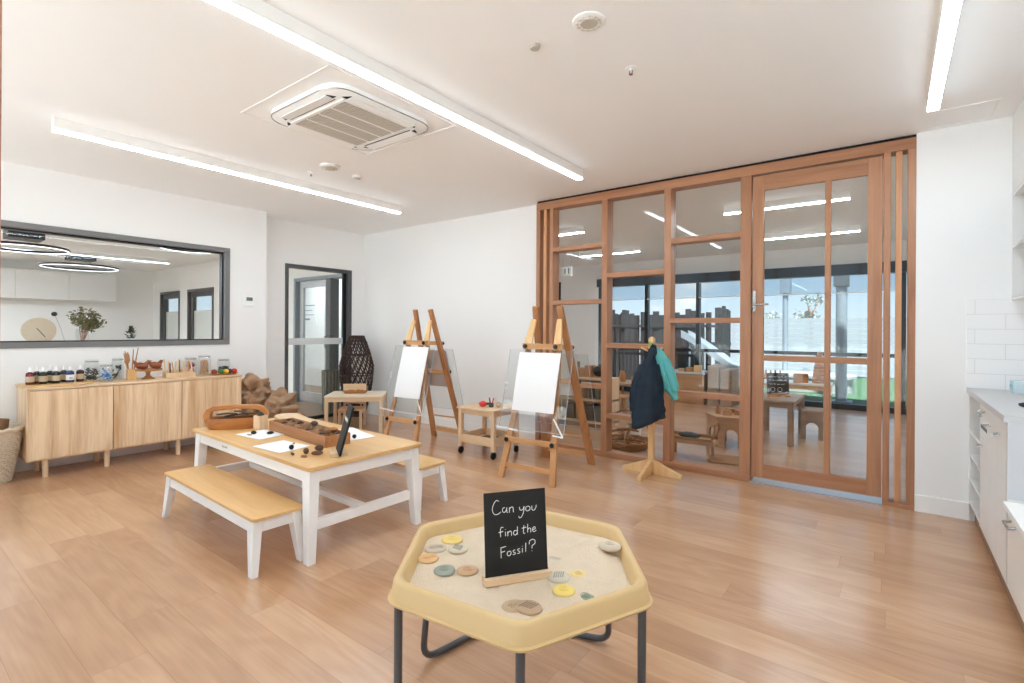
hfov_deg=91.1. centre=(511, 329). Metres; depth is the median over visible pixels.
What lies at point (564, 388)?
paper pad
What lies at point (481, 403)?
paint dabber
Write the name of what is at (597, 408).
storage bin
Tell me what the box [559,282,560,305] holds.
window
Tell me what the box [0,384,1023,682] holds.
floor
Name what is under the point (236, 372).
wooden plate
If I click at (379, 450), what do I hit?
table
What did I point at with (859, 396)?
turf
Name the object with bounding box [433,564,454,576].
stone
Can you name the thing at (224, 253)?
window
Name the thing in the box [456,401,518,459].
trolley
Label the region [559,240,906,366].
wall
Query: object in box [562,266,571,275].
exit sign
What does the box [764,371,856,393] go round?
bench
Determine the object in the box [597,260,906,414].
window
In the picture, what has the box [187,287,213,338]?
door
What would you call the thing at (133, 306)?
wall
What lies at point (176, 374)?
pencil box
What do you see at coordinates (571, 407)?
storage bin
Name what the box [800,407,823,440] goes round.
stool
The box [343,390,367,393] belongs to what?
wooden tray
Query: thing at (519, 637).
table
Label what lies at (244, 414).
stick
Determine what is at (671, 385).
jacket
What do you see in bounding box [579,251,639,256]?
diffuser
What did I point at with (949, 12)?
strip light
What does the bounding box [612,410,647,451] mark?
basket
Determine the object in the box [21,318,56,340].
round board
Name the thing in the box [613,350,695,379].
railing
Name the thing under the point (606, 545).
stone
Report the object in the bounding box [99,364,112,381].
storage jar
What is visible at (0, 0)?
trim
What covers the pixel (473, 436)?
shelf
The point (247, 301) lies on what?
thermostat
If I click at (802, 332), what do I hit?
fence
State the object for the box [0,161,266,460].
wall
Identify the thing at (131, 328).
succulent pot
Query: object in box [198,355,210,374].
storage jar
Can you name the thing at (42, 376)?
ink bottle
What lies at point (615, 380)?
open shelf
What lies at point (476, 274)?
wall
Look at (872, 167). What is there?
door
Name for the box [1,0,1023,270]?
ceiling
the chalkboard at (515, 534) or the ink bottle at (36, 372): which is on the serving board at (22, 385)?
the ink bottle at (36, 372)
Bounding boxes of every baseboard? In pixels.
[14,437,195,472]
[366,407,534,439]
[914,494,969,520]
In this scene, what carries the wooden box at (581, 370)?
on the open shelf at (615, 380)
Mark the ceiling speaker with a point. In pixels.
(587, 21)
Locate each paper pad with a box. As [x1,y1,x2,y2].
[394,347,428,398]
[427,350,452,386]
[512,352,560,413]
[560,353,578,395]
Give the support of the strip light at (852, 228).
attached to the ceiling
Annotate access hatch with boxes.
[928,98,1000,128]
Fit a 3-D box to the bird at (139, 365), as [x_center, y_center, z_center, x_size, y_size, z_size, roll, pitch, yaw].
[-3.628,0.349,4.935,0.156,0.099,0.070,0,0,-37]
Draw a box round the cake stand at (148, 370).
[135,368,162,379]
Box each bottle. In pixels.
[25,367,34,384]
[33,366,39,383]
[38,367,47,383]
[47,366,52,382]
[51,366,59,382]
[60,365,66,381]
[66,366,73,382]
[76,365,83,381]
[581,381,587,397]
[588,382,594,398]
[595,382,600,399]
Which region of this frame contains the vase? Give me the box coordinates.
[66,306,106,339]
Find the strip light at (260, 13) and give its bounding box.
[205,0,582,179]
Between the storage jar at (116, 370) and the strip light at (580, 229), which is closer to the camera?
the storage jar at (116, 370)
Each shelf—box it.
[462,428,515,446]
[559,377,618,426]
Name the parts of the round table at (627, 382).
leg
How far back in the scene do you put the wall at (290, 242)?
6.75 m
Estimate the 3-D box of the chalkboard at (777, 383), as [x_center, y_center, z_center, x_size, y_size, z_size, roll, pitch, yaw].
[3.247,0.663,6.130,0.250,0.261,0.061,0,0,9]
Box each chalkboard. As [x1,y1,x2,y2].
[329,403,353,457]
[482,488,551,587]
[766,373,788,394]
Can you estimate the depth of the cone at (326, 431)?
3.21 m
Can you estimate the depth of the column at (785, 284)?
11.80 m
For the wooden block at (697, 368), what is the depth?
8.83 m
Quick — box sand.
[410,525,630,618]
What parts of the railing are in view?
post, rail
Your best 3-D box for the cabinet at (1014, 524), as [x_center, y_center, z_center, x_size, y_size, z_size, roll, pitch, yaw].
[1.051,1.030,0.194,0.667,0.510,4.784,0,0,37]
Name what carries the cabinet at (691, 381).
on the floor
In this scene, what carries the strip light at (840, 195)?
attached to the ceiling
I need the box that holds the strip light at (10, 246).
[1,244,168,263]
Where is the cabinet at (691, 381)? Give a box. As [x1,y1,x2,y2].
[675,369,707,404]
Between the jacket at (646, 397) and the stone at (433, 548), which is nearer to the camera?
the stone at (433, 548)
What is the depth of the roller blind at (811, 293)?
8.61 m
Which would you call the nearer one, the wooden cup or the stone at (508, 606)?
the stone at (508, 606)
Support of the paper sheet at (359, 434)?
on the table at (379, 450)
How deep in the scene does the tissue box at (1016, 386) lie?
3.11 m
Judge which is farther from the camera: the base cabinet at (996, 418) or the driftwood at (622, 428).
the driftwood at (622, 428)
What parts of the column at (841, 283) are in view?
plate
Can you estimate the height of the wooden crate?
0.130 m
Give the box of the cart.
[674,423,719,460]
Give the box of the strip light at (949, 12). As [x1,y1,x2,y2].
[927,0,961,111]
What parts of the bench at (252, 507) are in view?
leg, seat, leg, leg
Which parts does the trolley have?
leg, leg, leg, leg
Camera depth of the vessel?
7.96 m
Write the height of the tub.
0.640 m
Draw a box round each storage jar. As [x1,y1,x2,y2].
[84,361,98,381]
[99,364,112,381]
[112,359,123,379]
[186,357,196,371]
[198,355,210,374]
[218,360,228,369]
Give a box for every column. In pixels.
[779,278,791,370]
[831,276,852,402]
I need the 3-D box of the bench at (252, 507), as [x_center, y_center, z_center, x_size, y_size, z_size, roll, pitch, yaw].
[-1.750,1.118,3.084,1.344,0.300,0.292,0,0,39]
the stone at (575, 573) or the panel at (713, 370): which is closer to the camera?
the stone at (575, 573)
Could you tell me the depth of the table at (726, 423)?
5.50 m
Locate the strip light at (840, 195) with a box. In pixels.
[724,190,849,214]
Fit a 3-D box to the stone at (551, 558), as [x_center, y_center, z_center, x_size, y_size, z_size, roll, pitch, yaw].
[0.141,0.777,1.694,0.068,0.013,0.058,0,0,26]
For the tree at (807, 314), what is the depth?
21.64 m
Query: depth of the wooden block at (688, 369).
8.91 m
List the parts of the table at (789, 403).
leg, leg, leg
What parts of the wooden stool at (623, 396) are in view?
seat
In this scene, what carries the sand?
in the table at (519, 637)
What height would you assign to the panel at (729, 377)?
0.615 m
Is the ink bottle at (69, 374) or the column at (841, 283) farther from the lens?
the column at (841, 283)
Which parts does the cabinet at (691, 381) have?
door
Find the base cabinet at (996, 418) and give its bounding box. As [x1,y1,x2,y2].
[967,388,1023,614]
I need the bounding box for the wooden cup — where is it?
[253,414,267,429]
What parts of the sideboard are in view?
leg, leg, door, leg, leg, door, leg, leg, door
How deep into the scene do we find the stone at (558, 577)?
1.55 m
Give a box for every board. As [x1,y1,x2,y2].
[15,380,93,387]
[274,413,324,425]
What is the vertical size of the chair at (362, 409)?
0.545 m
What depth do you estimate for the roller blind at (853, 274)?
8.12 m
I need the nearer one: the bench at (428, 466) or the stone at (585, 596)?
the stone at (585, 596)
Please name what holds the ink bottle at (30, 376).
on the serving board at (22, 385)
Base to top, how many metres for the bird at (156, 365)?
0.099 m
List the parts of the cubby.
rail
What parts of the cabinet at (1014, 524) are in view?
handle, door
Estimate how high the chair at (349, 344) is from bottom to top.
1.182 m
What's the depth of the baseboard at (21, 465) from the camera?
4.86 m
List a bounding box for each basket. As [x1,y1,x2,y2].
[0,422,24,484]
[203,404,268,429]
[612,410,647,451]
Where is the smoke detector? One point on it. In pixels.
(326, 166)
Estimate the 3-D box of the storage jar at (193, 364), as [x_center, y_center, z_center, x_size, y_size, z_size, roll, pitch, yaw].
[-3.443,0.396,5.383,0.120,0.194,0.119,0,0,37]
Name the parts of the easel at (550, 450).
leg, leg, leg, leg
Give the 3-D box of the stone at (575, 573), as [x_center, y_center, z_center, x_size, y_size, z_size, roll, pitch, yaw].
[0.210,0.774,1.586,0.059,0.013,0.050,0,0,3]
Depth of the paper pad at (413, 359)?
5.31 m
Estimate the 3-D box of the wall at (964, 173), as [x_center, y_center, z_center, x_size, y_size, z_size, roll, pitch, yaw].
[3.353,-0.050,3.329,1.063,2.700,0.140,0,0,37]
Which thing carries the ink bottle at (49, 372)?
on the serving board at (22, 385)
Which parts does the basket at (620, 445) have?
handle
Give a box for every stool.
[619,394,628,413]
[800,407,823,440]
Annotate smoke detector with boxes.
[320,163,339,170]
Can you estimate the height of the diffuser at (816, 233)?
0.012 m
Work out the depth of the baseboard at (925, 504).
3.49 m
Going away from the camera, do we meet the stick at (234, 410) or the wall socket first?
the stick at (234, 410)
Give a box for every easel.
[380,309,462,441]
[496,305,595,486]
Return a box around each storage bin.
[566,402,575,418]
[576,403,589,418]
[585,404,599,420]
[595,405,600,421]
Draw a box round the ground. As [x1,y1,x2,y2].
[619,346,894,393]
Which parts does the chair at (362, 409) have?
leg, leg, seat, rail, backrest, leg, leg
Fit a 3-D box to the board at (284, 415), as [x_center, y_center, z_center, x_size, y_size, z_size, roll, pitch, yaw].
[-1.689,0.726,3.958,0.200,0.026,0.780,0,0,-39]
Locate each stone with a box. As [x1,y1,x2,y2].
[418,553,438,563]
[424,544,446,553]
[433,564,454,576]
[441,535,462,544]
[448,544,467,553]
[457,565,477,575]
[502,599,520,612]
[515,600,541,614]
[547,555,562,562]
[547,571,569,583]
[552,584,574,596]
[569,570,585,576]
[580,592,593,599]
[599,540,620,552]
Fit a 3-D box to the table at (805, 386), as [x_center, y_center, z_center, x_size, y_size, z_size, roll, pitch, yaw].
[4.159,1.040,7.506,1.040,0.530,0.500,0,0,37]
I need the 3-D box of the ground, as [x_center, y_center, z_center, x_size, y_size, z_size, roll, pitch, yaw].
[17.090,1.499,30.934,70.000,0.170,50.020,0,0,37]
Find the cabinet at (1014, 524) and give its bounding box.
[1002,501,1023,632]
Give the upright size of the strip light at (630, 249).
0.085 m
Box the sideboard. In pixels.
[16,373,241,477]
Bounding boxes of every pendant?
[1,230,70,253]
[39,255,118,271]
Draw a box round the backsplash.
[966,299,1023,389]
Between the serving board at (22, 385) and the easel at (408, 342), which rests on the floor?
the easel at (408, 342)
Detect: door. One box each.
[160,291,179,338]
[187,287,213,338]
[284,263,351,418]
[293,274,341,403]
[751,156,882,496]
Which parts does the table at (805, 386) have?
leg, leg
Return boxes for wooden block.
[686,367,693,371]
[694,365,701,371]
[722,410,731,415]
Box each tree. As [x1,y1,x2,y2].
[764,311,780,347]
[793,292,831,348]
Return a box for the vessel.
[621,374,625,381]
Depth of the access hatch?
3.27 m
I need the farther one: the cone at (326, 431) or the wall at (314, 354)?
the wall at (314, 354)
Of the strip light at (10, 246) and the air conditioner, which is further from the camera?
the strip light at (10, 246)
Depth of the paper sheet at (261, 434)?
3.51 m
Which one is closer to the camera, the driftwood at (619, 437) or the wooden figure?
the driftwood at (619, 437)
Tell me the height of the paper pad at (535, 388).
0.501 m
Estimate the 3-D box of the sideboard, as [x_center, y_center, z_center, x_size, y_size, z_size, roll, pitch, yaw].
[-3.648,0.874,4.950,0.430,0.765,1.720,0,0,37]
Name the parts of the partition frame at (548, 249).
post, post, rail, rail, rail, post, rail, rail, rail, sill, post, rail, rail, rail, post, post, sill, post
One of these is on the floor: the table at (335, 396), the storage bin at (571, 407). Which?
the table at (335, 396)
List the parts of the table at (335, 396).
leg, leg, leg, leg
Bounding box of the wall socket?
[51,312,64,339]
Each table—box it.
[193,418,421,566]
[324,391,387,432]
[388,511,652,682]
[619,379,631,407]
[705,410,738,448]
[763,390,805,446]
[764,379,832,421]
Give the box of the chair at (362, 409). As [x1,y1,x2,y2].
[338,384,366,428]
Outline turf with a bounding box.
[739,375,894,406]
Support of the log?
in the laundry basket at (11, 437)
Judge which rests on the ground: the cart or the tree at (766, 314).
the tree at (766, 314)
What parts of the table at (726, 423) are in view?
panel, panel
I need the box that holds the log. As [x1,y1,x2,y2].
[0,418,9,429]
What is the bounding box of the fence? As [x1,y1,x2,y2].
[639,317,906,379]
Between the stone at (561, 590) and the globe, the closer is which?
the stone at (561, 590)
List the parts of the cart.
leg, rail, leg, hoop handle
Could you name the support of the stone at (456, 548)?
on the sand
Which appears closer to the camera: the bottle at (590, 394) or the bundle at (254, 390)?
the bundle at (254, 390)
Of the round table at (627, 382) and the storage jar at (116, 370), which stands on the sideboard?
the storage jar at (116, 370)
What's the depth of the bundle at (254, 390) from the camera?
5.61 m
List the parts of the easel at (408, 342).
leg, leg, leg, leg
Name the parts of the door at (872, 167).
handle, lever, rail, rail, rail, rail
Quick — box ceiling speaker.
[573,11,605,31]
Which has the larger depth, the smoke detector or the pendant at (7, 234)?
the pendant at (7, 234)
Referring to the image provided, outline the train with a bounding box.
[764,370,780,378]
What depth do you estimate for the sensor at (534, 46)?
2.50 m
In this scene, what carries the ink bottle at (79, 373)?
on the serving board at (22, 385)
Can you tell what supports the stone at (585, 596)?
on the sand
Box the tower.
[811,352,823,383]
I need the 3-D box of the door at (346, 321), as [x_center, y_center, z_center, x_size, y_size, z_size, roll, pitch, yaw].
[-2.739,0.195,7.072,0.145,2.135,1.020,0,0,37]
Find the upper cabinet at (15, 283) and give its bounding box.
[0,267,115,301]
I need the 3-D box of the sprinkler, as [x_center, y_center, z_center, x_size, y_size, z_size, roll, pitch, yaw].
[0.645,-1.399,2.724,0.060,0.036,0.059,0,0,37]
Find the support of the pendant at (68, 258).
hanging from the ceiling
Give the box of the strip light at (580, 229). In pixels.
[559,226,584,235]
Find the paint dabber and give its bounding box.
[479,401,488,406]
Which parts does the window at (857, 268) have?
rail, rail, rail, sill, rail, rail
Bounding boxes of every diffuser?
[1,243,68,253]
[40,264,118,271]
[559,231,584,235]
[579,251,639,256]
[765,230,859,239]
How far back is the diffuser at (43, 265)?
9.98 m
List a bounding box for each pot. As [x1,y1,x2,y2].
[125,326,137,339]
[126,369,136,379]
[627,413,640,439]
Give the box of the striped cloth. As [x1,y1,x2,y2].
[679,431,699,437]
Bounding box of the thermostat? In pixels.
[243,296,253,306]
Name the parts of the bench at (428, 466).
seat, leg, leg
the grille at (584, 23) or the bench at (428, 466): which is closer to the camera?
the grille at (584, 23)
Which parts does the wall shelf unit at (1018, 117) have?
door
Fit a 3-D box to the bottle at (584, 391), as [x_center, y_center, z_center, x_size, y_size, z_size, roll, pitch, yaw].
[0.984,0.820,6.835,0.090,0.220,0.090,0,0,37]
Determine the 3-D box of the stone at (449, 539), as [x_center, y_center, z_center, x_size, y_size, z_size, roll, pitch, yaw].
[-0.218,0.765,1.828,0.077,0.015,0.076,0,0,20]
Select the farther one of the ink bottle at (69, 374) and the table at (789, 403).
the table at (789, 403)
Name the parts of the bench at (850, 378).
seat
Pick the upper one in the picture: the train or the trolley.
the train
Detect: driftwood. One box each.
[613,436,629,439]
[618,431,633,439]
[621,427,638,431]
[625,430,629,440]
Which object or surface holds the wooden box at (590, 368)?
on the open shelf at (615, 380)
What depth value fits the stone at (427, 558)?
1.67 m
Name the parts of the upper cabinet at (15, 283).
door, door, door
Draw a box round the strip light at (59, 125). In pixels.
[52,117,400,213]
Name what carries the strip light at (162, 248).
hanging from the ceiling
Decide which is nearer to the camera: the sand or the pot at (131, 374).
the sand
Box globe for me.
[593,366,600,377]
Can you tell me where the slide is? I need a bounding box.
[675,330,739,367]
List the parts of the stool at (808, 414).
seat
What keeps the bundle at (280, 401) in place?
on the floor
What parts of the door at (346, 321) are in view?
rail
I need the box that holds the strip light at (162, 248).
[162,248,210,253]
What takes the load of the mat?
on the floor
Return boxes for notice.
[305,302,317,323]
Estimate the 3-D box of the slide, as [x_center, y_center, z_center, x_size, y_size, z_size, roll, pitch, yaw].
[4.354,0.681,11.180,1.482,1.310,0.535,0,0,37]
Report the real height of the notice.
0.500 m
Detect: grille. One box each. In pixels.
[290,98,411,146]
[575,15,600,31]
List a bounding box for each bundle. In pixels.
[241,373,273,412]
[264,387,305,417]
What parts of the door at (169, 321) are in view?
panel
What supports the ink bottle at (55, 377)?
on the serving board at (22, 385)
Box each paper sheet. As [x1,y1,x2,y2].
[235,429,283,439]
[253,440,309,452]
[339,427,374,440]
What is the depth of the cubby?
12.29 m
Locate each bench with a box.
[162,464,302,579]
[377,454,447,509]
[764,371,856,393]
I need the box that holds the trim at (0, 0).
[0,0,1,272]
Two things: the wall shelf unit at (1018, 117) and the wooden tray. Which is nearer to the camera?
the wall shelf unit at (1018, 117)
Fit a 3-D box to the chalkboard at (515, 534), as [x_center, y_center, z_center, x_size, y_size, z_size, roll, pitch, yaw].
[0.015,0.641,1.562,0.216,0.265,0.056,0,0,-18]
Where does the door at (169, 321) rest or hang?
in the wall at (476, 274)
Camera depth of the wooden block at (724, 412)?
5.58 m
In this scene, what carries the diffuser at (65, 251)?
attached to the pendant at (7, 234)
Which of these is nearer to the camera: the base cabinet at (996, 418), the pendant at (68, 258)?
the base cabinet at (996, 418)
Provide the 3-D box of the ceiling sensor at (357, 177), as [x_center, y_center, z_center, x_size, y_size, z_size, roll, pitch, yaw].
[-1.445,-1.416,4.684,0.090,0.027,0.090,0,0,37]
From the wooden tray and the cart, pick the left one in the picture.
the wooden tray
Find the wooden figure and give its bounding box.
[715,403,720,413]
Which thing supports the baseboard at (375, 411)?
attached to the wall at (476, 274)
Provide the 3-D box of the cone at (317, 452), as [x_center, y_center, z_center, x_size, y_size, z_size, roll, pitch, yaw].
[-1.149,0.729,2.965,0.069,0.028,0.028,0,0,-15]
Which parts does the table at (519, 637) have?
leg, leg frame, leg, leg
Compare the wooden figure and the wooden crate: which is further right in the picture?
the wooden crate
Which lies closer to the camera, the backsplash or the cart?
the backsplash
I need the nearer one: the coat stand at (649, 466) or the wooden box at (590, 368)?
the coat stand at (649, 466)
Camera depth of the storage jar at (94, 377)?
4.71 m
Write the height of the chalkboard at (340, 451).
0.289 m
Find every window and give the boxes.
[0,220,229,348]
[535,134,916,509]
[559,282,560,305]
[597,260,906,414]
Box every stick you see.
[216,412,236,414]
[234,410,254,412]
[235,414,253,416]
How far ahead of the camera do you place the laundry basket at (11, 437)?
4.09 m
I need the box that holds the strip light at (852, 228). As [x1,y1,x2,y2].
[765,225,859,239]
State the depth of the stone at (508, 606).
1.40 m
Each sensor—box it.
[352,175,361,179]
[530,42,539,50]
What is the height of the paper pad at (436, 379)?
0.421 m
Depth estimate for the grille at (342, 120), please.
3.37 m
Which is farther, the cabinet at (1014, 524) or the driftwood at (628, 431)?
the driftwood at (628, 431)
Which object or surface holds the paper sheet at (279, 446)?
on the table at (379, 450)
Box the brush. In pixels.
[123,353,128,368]
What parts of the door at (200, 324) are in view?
panel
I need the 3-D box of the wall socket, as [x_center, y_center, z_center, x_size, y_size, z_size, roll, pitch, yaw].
[-10.114,0.184,11.433,0.060,1.154,0.556,0,0,37]
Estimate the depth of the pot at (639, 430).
5.82 m
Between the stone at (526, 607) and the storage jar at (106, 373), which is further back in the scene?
the storage jar at (106, 373)
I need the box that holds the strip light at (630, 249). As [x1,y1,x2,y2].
[579,247,639,256]
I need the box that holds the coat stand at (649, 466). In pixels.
[622,337,681,480]
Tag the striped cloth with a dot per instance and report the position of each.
(686, 433)
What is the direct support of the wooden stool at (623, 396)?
on the floor
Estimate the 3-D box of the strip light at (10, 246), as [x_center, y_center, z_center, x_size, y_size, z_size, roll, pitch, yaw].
[-8.099,-1.428,9.508,0.040,0.085,2.800,0,0,37]
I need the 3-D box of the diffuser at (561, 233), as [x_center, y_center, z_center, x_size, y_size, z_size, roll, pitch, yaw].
[0.503,-1.339,7.258,1.200,0.012,0.056,0,0,37]
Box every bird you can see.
[133,360,151,369]
[148,360,162,368]
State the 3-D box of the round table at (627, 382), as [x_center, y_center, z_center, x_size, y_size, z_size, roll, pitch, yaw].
[1.841,1.062,8.004,0.680,0.463,0.680,0,0,37]
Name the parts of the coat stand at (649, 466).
post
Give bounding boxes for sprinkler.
[625,65,636,75]
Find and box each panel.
[707,364,726,405]
[720,368,739,406]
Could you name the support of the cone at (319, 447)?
on the table at (379, 450)
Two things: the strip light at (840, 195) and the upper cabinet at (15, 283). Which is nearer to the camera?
the strip light at (840, 195)
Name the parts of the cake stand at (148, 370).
plate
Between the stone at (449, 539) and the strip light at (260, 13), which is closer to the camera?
the stone at (449, 539)
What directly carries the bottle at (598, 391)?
on the open shelf at (615, 380)
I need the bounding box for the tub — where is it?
[321,369,339,412]
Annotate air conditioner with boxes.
[241,65,456,154]
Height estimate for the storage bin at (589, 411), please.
0.200 m
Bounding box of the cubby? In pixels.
[612,306,730,379]
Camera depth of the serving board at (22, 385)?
4.39 m
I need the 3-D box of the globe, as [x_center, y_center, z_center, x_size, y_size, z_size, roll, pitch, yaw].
[1.163,0.566,6.738,0.148,0.160,0.144,0,0,37]
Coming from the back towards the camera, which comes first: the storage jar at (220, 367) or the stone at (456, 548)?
the storage jar at (220, 367)
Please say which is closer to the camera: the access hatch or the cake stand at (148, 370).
the access hatch
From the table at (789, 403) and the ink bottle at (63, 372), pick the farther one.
the table at (789, 403)
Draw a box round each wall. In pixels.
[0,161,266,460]
[0,259,152,340]
[153,205,536,432]
[266,217,364,389]
[305,279,341,388]
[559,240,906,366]
[914,116,1012,520]
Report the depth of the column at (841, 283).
9.16 m
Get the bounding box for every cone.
[311,450,322,454]
[315,445,323,450]
[324,429,331,433]
[330,427,337,431]
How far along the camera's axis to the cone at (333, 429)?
3.28 m
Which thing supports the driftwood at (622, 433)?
in the basket at (620, 445)
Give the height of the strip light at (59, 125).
0.085 m
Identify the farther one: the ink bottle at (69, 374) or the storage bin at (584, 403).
the storage bin at (584, 403)
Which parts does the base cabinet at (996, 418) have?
drawer, door, door, door, panel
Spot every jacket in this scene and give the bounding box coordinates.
[629,343,665,429]
[656,348,678,400]
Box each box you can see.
[162,369,195,377]
[269,418,349,447]
[578,367,584,376]
[584,365,595,377]
[1010,380,1023,393]
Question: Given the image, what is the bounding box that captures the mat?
[708,454,738,465]
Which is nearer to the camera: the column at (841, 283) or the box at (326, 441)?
the box at (326, 441)
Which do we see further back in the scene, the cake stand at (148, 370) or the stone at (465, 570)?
the cake stand at (148, 370)
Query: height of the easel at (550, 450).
1.502 m
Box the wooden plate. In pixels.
[209,372,237,374]
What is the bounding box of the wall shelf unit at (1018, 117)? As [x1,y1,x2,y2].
[1012,98,1023,299]
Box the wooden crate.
[793,373,808,382]

